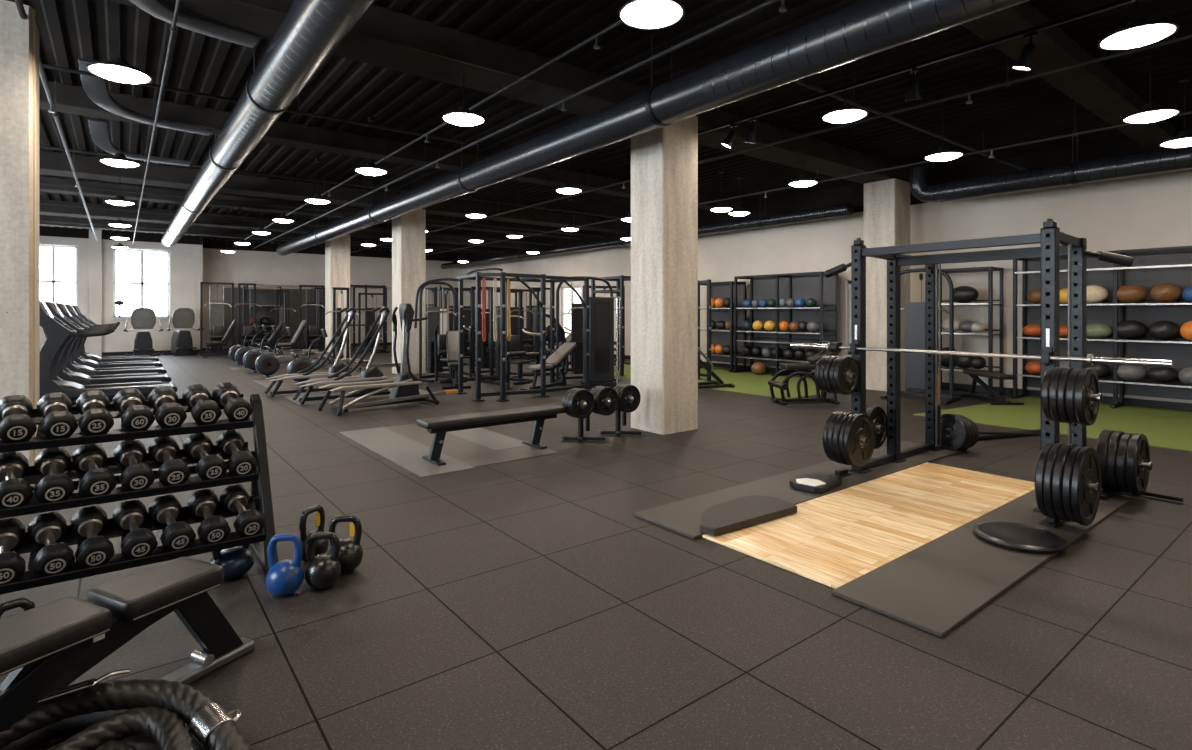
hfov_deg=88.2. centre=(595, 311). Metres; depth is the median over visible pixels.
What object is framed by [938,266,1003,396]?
ball rack
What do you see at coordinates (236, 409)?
dumbbell
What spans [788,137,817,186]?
pendant light
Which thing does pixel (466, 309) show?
cable machine
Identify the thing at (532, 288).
cable machine
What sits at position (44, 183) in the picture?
ceiling pipe
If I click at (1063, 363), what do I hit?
medicine ball
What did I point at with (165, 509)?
dumbbell
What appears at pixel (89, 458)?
dumbbell
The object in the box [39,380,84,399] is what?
hood
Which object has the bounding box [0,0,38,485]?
concrete column
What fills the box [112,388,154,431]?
dumbbell
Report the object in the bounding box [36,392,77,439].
dumbbell
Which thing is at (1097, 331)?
medicine ball
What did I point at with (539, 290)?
cable machine
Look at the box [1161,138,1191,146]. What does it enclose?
diffuser
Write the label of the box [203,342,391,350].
baseboard
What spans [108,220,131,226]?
pendant light
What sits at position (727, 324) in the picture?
medicine ball
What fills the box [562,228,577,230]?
diffuser
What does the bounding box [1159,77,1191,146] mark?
pendant light
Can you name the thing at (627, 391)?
weight plate
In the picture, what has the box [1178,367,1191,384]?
medicine ball
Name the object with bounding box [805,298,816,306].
medicine ball
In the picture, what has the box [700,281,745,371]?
ball rack
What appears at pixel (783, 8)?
pipe
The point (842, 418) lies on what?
weight plate
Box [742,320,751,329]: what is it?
medicine ball
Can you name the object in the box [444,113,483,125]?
diffuser
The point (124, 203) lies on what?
diffuser
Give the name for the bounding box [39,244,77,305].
window
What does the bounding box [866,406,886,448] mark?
weight plate
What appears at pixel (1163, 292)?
medicine ball
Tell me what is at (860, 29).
air duct
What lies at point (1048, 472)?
weight plate
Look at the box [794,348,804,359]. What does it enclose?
medicine ball
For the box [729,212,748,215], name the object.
diffuser
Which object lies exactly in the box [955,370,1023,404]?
bench
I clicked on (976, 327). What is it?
medicine ball
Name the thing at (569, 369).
machine
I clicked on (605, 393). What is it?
weight plate
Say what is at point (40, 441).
shelf
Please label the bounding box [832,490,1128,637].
rubber mat
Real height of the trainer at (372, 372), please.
1.576 m
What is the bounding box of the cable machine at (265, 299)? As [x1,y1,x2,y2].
[244,286,280,349]
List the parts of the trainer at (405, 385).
leg, leg, foot rail, link arm, foot rail, link arm, moving handle, moving handle, leg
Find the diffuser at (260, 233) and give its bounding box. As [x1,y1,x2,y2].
[253,232,269,234]
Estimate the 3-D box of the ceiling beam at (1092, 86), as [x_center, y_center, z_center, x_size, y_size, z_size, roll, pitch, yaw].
[1.539,-2.720,3.974,18.300,0.200,0.400,0,0,-38]
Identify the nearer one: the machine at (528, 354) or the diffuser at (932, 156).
the diffuser at (932, 156)
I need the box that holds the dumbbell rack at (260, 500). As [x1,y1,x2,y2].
[0,394,277,594]
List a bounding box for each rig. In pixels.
[224,286,273,349]
[281,287,321,347]
[350,284,388,351]
[414,268,590,401]
[591,275,630,376]
[698,279,713,380]
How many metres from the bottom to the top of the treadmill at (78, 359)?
1.696 m
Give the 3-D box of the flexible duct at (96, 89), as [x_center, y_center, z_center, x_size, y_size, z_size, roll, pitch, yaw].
[-5.627,-2.604,7.619,0.587,0.358,1.816,0,0,9]
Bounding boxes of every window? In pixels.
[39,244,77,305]
[112,248,169,318]
[562,286,580,336]
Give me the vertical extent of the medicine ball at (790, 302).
0.212 m
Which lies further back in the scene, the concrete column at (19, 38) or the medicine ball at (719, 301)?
the medicine ball at (719, 301)
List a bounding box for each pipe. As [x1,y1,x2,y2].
[14,0,96,240]
[39,138,622,217]
[39,182,602,236]
[39,200,552,244]
[39,220,503,252]
[42,64,465,143]
[132,0,180,243]
[233,20,621,246]
[253,0,786,248]
[350,33,1191,252]
[426,101,1191,254]
[794,76,1026,169]
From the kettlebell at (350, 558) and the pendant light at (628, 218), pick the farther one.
the pendant light at (628, 218)
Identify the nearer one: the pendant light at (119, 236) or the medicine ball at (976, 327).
the medicine ball at (976, 327)
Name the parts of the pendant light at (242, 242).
lamp shade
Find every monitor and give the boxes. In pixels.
[244,324,258,344]
[251,325,266,346]
[260,326,276,349]
[274,327,291,353]
[321,329,327,336]
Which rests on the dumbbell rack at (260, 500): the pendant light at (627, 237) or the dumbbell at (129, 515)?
the dumbbell at (129, 515)
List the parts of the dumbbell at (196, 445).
handle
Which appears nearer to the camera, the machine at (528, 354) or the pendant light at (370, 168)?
the pendant light at (370, 168)
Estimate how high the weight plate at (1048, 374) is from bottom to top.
0.372 m
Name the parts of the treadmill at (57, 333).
handrail, frame, rail, rail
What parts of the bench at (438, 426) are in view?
leg, frame, leg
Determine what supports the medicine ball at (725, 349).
in the ball rack at (723, 290)
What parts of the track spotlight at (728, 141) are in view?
lamp shade, stem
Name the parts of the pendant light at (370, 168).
lamp shade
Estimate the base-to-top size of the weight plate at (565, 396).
0.336 m
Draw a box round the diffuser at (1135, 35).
[1101,24,1175,48]
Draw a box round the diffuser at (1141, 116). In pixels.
[1125,110,1177,122]
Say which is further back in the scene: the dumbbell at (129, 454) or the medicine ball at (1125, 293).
the medicine ball at (1125, 293)
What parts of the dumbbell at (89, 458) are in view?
handle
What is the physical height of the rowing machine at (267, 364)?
1.145 m
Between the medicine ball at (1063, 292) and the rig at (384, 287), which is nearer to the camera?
the medicine ball at (1063, 292)
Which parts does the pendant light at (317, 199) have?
lamp shade, cord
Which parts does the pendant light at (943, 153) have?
cord, lamp shade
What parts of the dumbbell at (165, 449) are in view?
handle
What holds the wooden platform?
on the floor
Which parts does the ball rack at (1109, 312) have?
rail, rail, rail, rail, rail, rail, rail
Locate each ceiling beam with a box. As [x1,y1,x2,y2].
[39,80,751,212]
[39,150,630,233]
[39,176,584,239]
[39,199,531,248]
[39,215,490,253]
[108,0,909,183]
[453,126,1191,261]
[961,1,1175,145]
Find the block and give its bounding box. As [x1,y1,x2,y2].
[700,495,796,535]
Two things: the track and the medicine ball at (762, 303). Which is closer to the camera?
the track
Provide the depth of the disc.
3.91 m
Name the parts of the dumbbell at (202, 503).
handle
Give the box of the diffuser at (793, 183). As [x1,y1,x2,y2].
[790,181,816,186]
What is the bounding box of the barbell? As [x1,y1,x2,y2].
[790,342,1172,367]
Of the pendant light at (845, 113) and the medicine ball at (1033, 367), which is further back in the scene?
the medicine ball at (1033, 367)
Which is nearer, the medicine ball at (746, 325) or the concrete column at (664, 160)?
the concrete column at (664, 160)
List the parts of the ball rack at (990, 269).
rail, rail, rail, rail, rail, rail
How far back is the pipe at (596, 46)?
6.70 m
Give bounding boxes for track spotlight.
[721,124,736,148]
[744,117,756,143]
[905,67,920,100]
[1012,31,1037,70]
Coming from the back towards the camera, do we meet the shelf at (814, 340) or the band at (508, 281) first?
the shelf at (814, 340)
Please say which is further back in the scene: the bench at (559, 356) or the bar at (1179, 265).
the bench at (559, 356)
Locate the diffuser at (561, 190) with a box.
[556,188,580,193]
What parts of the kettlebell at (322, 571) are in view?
handle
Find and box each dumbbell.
[0,395,36,443]
[0,451,32,509]
[0,518,25,584]
[27,512,74,576]
[34,447,73,503]
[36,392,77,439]
[71,443,116,496]
[71,506,114,568]
[76,390,113,435]
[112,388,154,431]
[112,500,157,559]
[113,439,154,491]
[148,386,186,428]
[148,436,190,485]
[148,494,195,551]
[182,384,221,424]
[182,433,227,480]
[187,489,230,544]
[212,382,252,421]
[216,429,256,475]
[219,484,265,537]
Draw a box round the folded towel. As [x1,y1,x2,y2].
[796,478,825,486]
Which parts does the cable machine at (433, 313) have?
guide rod, guide rod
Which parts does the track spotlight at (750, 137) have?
lamp shade, stem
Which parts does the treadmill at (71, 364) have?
rail, rail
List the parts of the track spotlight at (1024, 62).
lamp shade, stem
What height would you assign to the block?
0.051 m
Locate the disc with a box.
[973,521,1067,553]
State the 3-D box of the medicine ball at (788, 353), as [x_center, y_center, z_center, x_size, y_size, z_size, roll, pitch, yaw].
[4.458,0.956,14.202,0.283,0.262,0.280,0,0,-38]
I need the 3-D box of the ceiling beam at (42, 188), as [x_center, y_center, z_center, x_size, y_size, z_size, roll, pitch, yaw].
[-7.705,-2.685,15.914,18.300,0.270,0.400,0,0,-38]
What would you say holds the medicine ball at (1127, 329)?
in the ball rack at (1109, 312)
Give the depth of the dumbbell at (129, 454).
3.34 m
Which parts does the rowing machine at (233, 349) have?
rail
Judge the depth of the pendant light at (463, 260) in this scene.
24.81 m
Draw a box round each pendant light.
[86,3,151,83]
[99,153,139,167]
[105,195,134,205]
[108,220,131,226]
[110,233,129,239]
[111,243,128,248]
[221,228,235,252]
[234,228,250,244]
[252,211,270,234]
[272,199,293,222]
[304,158,330,203]
[354,117,386,175]
[361,227,375,245]
[380,235,391,240]
[442,76,484,125]
[458,258,468,262]
[465,209,486,217]
[468,236,483,242]
[507,231,522,237]
[526,249,539,253]
[555,159,581,193]
[561,198,578,230]
[619,0,684,29]
[620,211,630,240]
[621,213,630,221]
[710,170,732,211]
[728,176,749,215]
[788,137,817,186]
[822,64,867,122]
[924,97,962,160]
[1098,0,1178,49]
[1122,42,1179,122]
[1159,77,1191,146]
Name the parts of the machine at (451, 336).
arm, backrest, frame, seat, arm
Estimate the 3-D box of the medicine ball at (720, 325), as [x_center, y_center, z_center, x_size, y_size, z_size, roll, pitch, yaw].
[3.222,0.336,15.848,0.283,0.242,0.280,0,0,-38]
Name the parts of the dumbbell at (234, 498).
handle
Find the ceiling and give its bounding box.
[6,0,1191,253]
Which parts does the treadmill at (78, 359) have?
rail, rail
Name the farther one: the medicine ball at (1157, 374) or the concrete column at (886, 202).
the concrete column at (886, 202)
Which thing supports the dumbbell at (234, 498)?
on the dumbbell rack at (260, 500)
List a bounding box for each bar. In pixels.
[944,430,1039,435]
[978,429,1039,439]
[1015,264,1191,273]
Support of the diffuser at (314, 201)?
attached to the pendant light at (317, 199)
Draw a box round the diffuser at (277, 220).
[274,219,292,222]
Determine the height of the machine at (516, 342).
2.000 m
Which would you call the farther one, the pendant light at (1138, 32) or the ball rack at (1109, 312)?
the ball rack at (1109, 312)
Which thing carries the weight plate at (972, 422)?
attached to the bar at (947, 432)
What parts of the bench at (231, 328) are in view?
seat, backrest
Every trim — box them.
[39,226,201,244]
[89,229,101,355]
[203,239,452,261]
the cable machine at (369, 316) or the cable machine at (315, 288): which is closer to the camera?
the cable machine at (369, 316)
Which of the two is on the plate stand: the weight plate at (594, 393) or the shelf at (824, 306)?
the weight plate at (594, 393)
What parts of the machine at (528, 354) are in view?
seat, press arm, frame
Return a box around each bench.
[0,557,254,731]
[202,320,235,357]
[253,321,284,349]
[277,320,307,349]
[416,404,566,465]
[520,342,576,389]
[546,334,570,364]
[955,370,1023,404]
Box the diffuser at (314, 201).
[305,199,328,203]
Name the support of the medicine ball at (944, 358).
in the ball rack at (990, 269)
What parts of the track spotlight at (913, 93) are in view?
lamp shade, stem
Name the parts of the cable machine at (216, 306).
guide rod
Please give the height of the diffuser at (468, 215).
0.059 m
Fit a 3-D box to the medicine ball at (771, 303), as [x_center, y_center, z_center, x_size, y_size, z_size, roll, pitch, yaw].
[4.172,-0.209,14.573,0.222,0.212,0.220,0,0,-38]
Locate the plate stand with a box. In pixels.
[561,397,644,441]
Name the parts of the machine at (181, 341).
floor frame, console panel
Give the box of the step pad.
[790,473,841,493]
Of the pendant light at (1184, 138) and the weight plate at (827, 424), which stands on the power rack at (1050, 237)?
the weight plate at (827, 424)
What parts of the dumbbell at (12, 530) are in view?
handle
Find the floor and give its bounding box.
[0,345,1191,749]
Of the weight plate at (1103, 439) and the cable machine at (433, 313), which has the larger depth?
the cable machine at (433, 313)
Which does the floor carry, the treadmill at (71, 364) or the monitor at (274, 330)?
the treadmill at (71, 364)
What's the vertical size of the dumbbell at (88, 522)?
0.240 m
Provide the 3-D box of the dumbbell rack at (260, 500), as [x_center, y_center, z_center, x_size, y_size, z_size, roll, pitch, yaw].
[-2.706,1.018,3.232,1.764,0.985,0.944,0,0,-38]
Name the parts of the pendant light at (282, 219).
lamp shade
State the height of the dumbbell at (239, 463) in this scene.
0.240 m
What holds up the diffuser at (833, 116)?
attached to the pendant light at (845, 113)
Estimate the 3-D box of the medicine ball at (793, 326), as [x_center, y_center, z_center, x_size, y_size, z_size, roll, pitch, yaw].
[4.548,0.331,14.086,0.252,0.252,0.250,0,0,-38]
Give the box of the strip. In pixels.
[555,364,828,398]
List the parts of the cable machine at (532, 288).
guide rod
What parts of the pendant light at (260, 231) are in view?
lamp shade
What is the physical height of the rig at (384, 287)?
2.550 m
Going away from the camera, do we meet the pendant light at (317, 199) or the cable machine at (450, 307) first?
the pendant light at (317, 199)
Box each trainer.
[264,307,356,396]
[293,307,390,403]
[317,303,457,415]
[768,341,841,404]
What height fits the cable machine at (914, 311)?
2.246 m
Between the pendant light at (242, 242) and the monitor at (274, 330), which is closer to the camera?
the monitor at (274, 330)
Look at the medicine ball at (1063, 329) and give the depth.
10.10 m
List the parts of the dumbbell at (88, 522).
handle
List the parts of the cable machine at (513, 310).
guide rod, seat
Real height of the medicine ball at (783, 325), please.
0.252 m
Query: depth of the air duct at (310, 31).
5.72 m
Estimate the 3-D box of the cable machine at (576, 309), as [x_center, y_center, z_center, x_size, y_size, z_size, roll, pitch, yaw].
[-0.240,0.357,13.410,1.330,2.276,0.900,0,0,-21]
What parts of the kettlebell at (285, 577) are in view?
handle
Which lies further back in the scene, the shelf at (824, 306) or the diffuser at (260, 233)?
the diffuser at (260, 233)
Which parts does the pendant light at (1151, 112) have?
lamp shade, cord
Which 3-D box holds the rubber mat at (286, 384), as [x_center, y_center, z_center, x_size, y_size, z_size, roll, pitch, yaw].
[-5.935,1.497,13.301,2.300,0.006,2.100,0,0,-38]
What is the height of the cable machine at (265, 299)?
2.500 m
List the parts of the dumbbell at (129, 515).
handle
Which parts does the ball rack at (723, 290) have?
rail, rail, rail, panel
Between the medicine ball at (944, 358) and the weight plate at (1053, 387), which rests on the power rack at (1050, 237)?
the weight plate at (1053, 387)
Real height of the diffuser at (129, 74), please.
0.059 m
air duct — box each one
[161,0,374,245]
[276,0,1029,255]
[441,203,853,268]
[909,130,1191,201]
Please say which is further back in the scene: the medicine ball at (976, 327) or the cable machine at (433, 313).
the cable machine at (433, 313)
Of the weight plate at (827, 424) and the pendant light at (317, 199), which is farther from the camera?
the pendant light at (317, 199)
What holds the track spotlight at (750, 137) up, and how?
hanging from the track
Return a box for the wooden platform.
[702,462,1034,588]
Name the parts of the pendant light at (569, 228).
lamp shade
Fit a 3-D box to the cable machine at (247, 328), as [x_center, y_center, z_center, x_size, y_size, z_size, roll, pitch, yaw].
[-12.695,0.225,22.408,0.864,2.550,1.120,0,0,-38]
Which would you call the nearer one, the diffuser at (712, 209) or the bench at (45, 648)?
the bench at (45, 648)
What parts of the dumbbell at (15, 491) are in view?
handle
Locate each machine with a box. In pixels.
[123,308,163,356]
[163,308,203,355]
[199,282,233,355]
[228,324,317,364]
[234,283,260,346]
[235,325,328,367]
[243,326,343,372]
[255,327,363,377]
[270,290,295,349]
[287,329,400,385]
[299,285,324,351]
[312,287,321,348]
[325,287,358,368]
[355,293,388,353]
[418,281,467,381]
[426,288,446,308]
[428,287,465,373]
[434,325,472,388]
[441,290,475,355]
[463,286,516,376]
[463,288,485,360]
[463,315,494,365]
[481,288,532,384]
[488,292,516,311]
[510,289,540,361]
[523,287,555,358]
[523,313,568,375]
[524,290,547,353]
[555,276,620,381]
[559,327,570,370]
[583,285,630,364]
[880,268,960,404]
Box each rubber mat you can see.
[230,367,248,369]
[253,374,359,389]
[278,387,432,404]
[340,427,474,476]
[384,423,558,466]
[446,428,528,450]
[634,441,961,538]
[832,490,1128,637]
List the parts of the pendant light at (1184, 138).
lamp shade, cord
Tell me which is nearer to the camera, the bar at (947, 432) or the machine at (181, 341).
the bar at (947, 432)
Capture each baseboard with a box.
[88,349,199,355]
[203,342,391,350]
[475,343,1191,410]
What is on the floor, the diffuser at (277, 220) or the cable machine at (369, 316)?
the cable machine at (369, 316)
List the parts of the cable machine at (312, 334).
guide rod, guide rod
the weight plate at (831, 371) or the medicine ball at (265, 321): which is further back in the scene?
the medicine ball at (265, 321)
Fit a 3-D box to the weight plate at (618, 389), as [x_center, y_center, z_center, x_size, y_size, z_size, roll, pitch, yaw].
[0.362,1.050,7.504,0.336,0.336,0.060,0,0,-38]
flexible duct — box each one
[78,58,211,135]
[88,118,189,165]
[129,0,258,47]
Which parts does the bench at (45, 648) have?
backrest, label plate, frame, seat, leg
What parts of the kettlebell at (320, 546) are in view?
handle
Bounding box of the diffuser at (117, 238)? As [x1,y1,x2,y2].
[111,237,128,239]
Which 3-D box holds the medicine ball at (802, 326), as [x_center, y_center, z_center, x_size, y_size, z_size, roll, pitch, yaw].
[4.684,0.331,13.911,0.222,0.252,0.220,0,0,-38]
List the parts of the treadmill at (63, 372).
rail, rail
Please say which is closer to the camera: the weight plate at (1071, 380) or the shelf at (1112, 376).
the weight plate at (1071, 380)
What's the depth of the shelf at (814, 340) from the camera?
14.44 m
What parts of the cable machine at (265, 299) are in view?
panel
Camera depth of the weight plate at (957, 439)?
6.56 m
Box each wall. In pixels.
[39,226,202,352]
[203,239,452,347]
[453,169,1191,402]
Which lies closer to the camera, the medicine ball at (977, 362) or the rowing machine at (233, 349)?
the medicine ball at (977, 362)
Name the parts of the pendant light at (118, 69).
lamp shade, cord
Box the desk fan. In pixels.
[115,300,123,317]
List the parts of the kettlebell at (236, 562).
handle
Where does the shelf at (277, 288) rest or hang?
attached to the cable machine at (265, 299)
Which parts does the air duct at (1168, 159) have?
hanger rod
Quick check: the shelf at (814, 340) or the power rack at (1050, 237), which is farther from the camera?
the shelf at (814, 340)
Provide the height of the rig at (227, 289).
2.495 m
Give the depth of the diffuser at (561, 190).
10.24 m
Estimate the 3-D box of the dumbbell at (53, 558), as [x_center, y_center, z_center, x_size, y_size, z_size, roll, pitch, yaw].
[-2.709,1.151,3.054,0.393,0.240,0.150,0,0,43]
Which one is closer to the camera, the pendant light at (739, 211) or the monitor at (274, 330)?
the pendant light at (739, 211)
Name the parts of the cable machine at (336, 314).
guide rod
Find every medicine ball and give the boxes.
[249,317,253,324]
[260,317,270,325]
[261,330,272,337]
[711,298,714,307]
[711,320,715,328]
[711,344,714,353]
[715,298,723,307]
[715,345,721,353]
[716,320,725,329]
[722,345,729,354]
[723,298,729,307]
[725,320,733,329]
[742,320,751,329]
[742,346,751,355]
[743,299,751,307]
[751,362,765,374]
[752,299,758,307]
[752,321,762,330]
[752,346,761,356]
[759,299,766,307]
[762,347,771,356]
[764,321,775,330]
[767,299,775,307]
[771,347,782,357]
[779,299,785,307]
[779,321,788,331]
[783,348,794,358]
[786,298,794,306]
[789,321,798,331]
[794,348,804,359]
[795,298,804,306]
[798,321,806,331]
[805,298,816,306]
[805,349,816,358]
[807,321,819,332]
[938,347,957,366]
[942,318,960,331]
[954,286,978,302]
[955,355,973,368]
[959,321,972,331]
[971,323,985,332]
[971,356,985,368]
[1023,324,1039,336]
[1025,361,1039,373]
[1028,289,1039,303]
[1060,288,1067,303]
[1060,326,1067,337]
[1060,361,1067,367]
[1087,285,1107,303]
[1087,324,1112,338]
[1087,364,1110,378]
[1117,285,1147,302]
[1117,320,1147,339]
[1117,365,1146,380]
[1147,367,1178,382]
[1148,320,1179,339]
[1150,283,1181,302]
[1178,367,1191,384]
[1180,321,1191,340]
[1182,285,1191,301]
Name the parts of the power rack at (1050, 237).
handle, plate, plate, plate, guide rod, cable handle, guide rod, guide rod, handle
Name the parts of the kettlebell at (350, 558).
handle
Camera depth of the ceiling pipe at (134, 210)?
16.46 m
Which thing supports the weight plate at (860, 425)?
on the power rack at (1050, 237)
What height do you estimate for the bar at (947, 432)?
0.201 m
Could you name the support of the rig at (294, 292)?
on the floor
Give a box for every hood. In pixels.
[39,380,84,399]
[65,371,90,378]
[73,364,95,370]
[80,358,98,363]
[86,354,101,358]
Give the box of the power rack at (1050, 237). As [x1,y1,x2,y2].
[824,219,1183,528]
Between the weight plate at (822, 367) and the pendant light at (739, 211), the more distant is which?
the pendant light at (739, 211)
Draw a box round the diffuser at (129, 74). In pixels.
[89,65,149,83]
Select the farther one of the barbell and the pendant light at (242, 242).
the pendant light at (242, 242)
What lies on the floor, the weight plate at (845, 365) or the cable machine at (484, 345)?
the cable machine at (484, 345)
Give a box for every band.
[482,278,485,341]
[493,279,496,341]
[507,279,510,340]
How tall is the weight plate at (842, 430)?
0.456 m
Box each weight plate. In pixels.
[547,325,564,342]
[562,388,578,416]
[566,389,578,417]
[569,389,594,418]
[590,386,600,413]
[592,386,604,414]
[594,387,618,415]
[616,384,628,411]
[618,385,640,412]
[815,356,826,391]
[819,355,831,392]
[822,411,839,461]
[824,356,840,393]
[827,411,848,463]
[829,357,840,393]
[833,356,858,394]
[833,412,854,464]
[839,413,856,464]
[843,413,875,466]
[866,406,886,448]
[938,414,968,450]
[955,414,971,450]
[958,414,974,450]
[966,417,978,447]
[1035,443,1055,516]
[1041,367,1055,420]
[1043,443,1064,519]
[1049,367,1065,422]
[1052,444,1074,521]
[1057,367,1073,423]
[1062,446,1082,522]
[1065,369,1081,423]
[1071,446,1100,525]
[1074,368,1099,425]
[1095,430,1114,489]
[1106,431,1124,491]
[1115,433,1131,492]
[1125,433,1149,495]
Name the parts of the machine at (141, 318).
floor frame, console panel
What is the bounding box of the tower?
[581,297,619,387]
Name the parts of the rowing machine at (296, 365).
monitor arm, rail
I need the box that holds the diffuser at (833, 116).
[823,110,865,122]
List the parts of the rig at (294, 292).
rail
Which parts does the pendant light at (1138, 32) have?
cord, lamp shade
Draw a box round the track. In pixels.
[698,0,1138,134]
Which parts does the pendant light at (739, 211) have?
lamp shade, cord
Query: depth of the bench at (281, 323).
20.64 m
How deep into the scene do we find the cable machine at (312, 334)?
22.92 m
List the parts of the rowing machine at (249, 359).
rail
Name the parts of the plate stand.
post, post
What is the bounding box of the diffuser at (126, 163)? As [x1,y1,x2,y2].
[101,159,137,167]
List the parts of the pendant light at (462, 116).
lamp shade, cord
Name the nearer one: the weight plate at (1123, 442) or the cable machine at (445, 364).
the weight plate at (1123, 442)
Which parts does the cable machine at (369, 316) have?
guide rod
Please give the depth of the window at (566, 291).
22.50 m
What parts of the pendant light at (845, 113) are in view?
cord, lamp shade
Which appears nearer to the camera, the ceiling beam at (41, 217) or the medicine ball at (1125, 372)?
the medicine ball at (1125, 372)
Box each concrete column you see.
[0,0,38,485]
[325,235,349,358]
[392,209,425,373]
[631,116,697,434]
[864,178,909,390]
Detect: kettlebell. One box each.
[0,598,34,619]
[209,544,254,579]
[266,534,303,596]
[299,505,328,561]
[304,532,340,589]
[327,515,362,573]
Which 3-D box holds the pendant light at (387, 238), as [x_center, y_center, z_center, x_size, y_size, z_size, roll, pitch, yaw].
[-5.858,-2.408,17.318,0.450,0.825,0.450,0,0,-38]
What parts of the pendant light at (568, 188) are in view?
lamp shade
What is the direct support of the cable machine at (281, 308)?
on the floor
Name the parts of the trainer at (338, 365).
leg, leg, foot rail, foot rail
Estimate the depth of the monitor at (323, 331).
12.88 m
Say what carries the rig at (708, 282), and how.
on the strip
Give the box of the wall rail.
[218,284,391,288]
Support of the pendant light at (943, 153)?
hanging from the ceiling
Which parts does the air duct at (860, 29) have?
hanger rod, hanger rod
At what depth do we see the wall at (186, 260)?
21.75 m
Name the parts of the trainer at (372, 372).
leg, leg, foot rail, foot rail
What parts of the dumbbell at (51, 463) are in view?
handle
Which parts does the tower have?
panel, chrome rod, chrome rod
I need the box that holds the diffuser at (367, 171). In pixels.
[356,168,385,175]
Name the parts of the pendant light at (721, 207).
lamp shade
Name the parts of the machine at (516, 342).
guide rod, seat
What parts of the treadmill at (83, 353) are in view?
rail, rail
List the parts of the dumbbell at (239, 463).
handle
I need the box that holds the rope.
[0,669,251,749]
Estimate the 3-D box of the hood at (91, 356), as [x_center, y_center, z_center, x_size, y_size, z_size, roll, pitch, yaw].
[-13.787,1.288,16.643,0.682,0.296,0.740,0,0,-38]
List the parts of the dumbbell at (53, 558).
handle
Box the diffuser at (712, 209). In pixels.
[711,208,730,211]
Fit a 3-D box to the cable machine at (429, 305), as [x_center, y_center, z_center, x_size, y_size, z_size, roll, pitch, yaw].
[-6.084,0.300,22.974,1.180,2.400,1.120,0,0,-38]
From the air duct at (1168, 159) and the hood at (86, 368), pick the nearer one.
the air duct at (1168, 159)
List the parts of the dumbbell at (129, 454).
handle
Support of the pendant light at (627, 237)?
hanging from the ceiling
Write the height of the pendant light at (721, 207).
0.825 m
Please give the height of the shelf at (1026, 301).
0.100 m
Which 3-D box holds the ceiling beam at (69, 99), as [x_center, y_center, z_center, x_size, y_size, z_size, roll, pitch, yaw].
[-3.358,-2.685,10.300,18.300,0.270,0.400,0,0,-38]
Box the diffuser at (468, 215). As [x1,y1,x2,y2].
[466,214,484,217]
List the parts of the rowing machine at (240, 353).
rail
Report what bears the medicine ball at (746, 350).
in the ball rack at (805, 285)
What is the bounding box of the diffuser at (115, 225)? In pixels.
[109,224,129,226]
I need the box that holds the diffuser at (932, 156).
[926,153,961,160]
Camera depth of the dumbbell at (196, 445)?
3.56 m
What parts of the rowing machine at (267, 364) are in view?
leg frame, rail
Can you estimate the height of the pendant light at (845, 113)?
0.825 m
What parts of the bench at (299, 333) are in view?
backrest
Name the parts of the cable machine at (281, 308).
guide rod, guide rod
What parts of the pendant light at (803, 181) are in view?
lamp shade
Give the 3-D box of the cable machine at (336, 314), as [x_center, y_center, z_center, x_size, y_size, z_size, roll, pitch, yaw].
[-6.750,0.425,16.274,0.864,2.150,0.900,0,0,-38]
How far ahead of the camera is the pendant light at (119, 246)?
19.36 m
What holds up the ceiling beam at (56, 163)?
attached to the ceiling
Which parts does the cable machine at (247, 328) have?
guide rod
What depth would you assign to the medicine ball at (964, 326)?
11.26 m
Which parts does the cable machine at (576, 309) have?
guide rod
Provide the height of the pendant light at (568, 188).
0.825 m
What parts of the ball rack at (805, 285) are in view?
rail, rail, rail, rail, rail, rail, rail, rail, panel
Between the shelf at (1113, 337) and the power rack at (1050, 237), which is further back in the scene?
the shelf at (1113, 337)
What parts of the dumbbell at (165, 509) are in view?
handle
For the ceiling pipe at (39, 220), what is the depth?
19.32 m
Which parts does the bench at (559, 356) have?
seat, frame, backrest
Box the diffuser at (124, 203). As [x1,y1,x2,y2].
[106,201,133,205]
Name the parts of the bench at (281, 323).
backrest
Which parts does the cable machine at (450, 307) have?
guide rod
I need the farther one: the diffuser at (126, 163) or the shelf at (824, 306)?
the shelf at (824, 306)
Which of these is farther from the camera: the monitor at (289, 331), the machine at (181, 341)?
the machine at (181, 341)
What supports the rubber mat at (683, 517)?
on the floor
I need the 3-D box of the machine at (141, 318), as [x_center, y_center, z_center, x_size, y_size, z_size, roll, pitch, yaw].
[-15.124,0.677,20.547,1.078,1.646,0.990,0,0,-38]
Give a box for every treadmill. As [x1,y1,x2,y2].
[39,300,177,401]
[44,301,171,384]
[56,303,166,375]
[65,304,162,367]
[72,305,158,361]
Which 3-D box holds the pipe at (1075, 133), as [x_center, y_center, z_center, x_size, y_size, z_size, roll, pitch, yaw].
[0.511,-2.480,14.940,0.060,0.680,29.000,0,0,-38]
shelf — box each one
[0,394,253,452]
[0,441,258,518]
[0,495,265,594]
[245,287,279,289]
[706,352,742,356]
[740,337,835,343]
[746,353,806,360]
[751,304,835,308]
[751,328,835,334]
[938,300,1000,305]
[938,366,1000,372]
[941,328,1000,334]
[1023,369,1191,385]
[1024,299,1185,305]
[1107,335,1182,343]
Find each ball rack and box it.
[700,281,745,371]
[733,271,837,375]
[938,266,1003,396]
[1011,246,1191,407]
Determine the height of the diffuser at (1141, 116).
0.059 m
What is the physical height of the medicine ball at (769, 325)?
0.252 m
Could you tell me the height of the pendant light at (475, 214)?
0.825 m

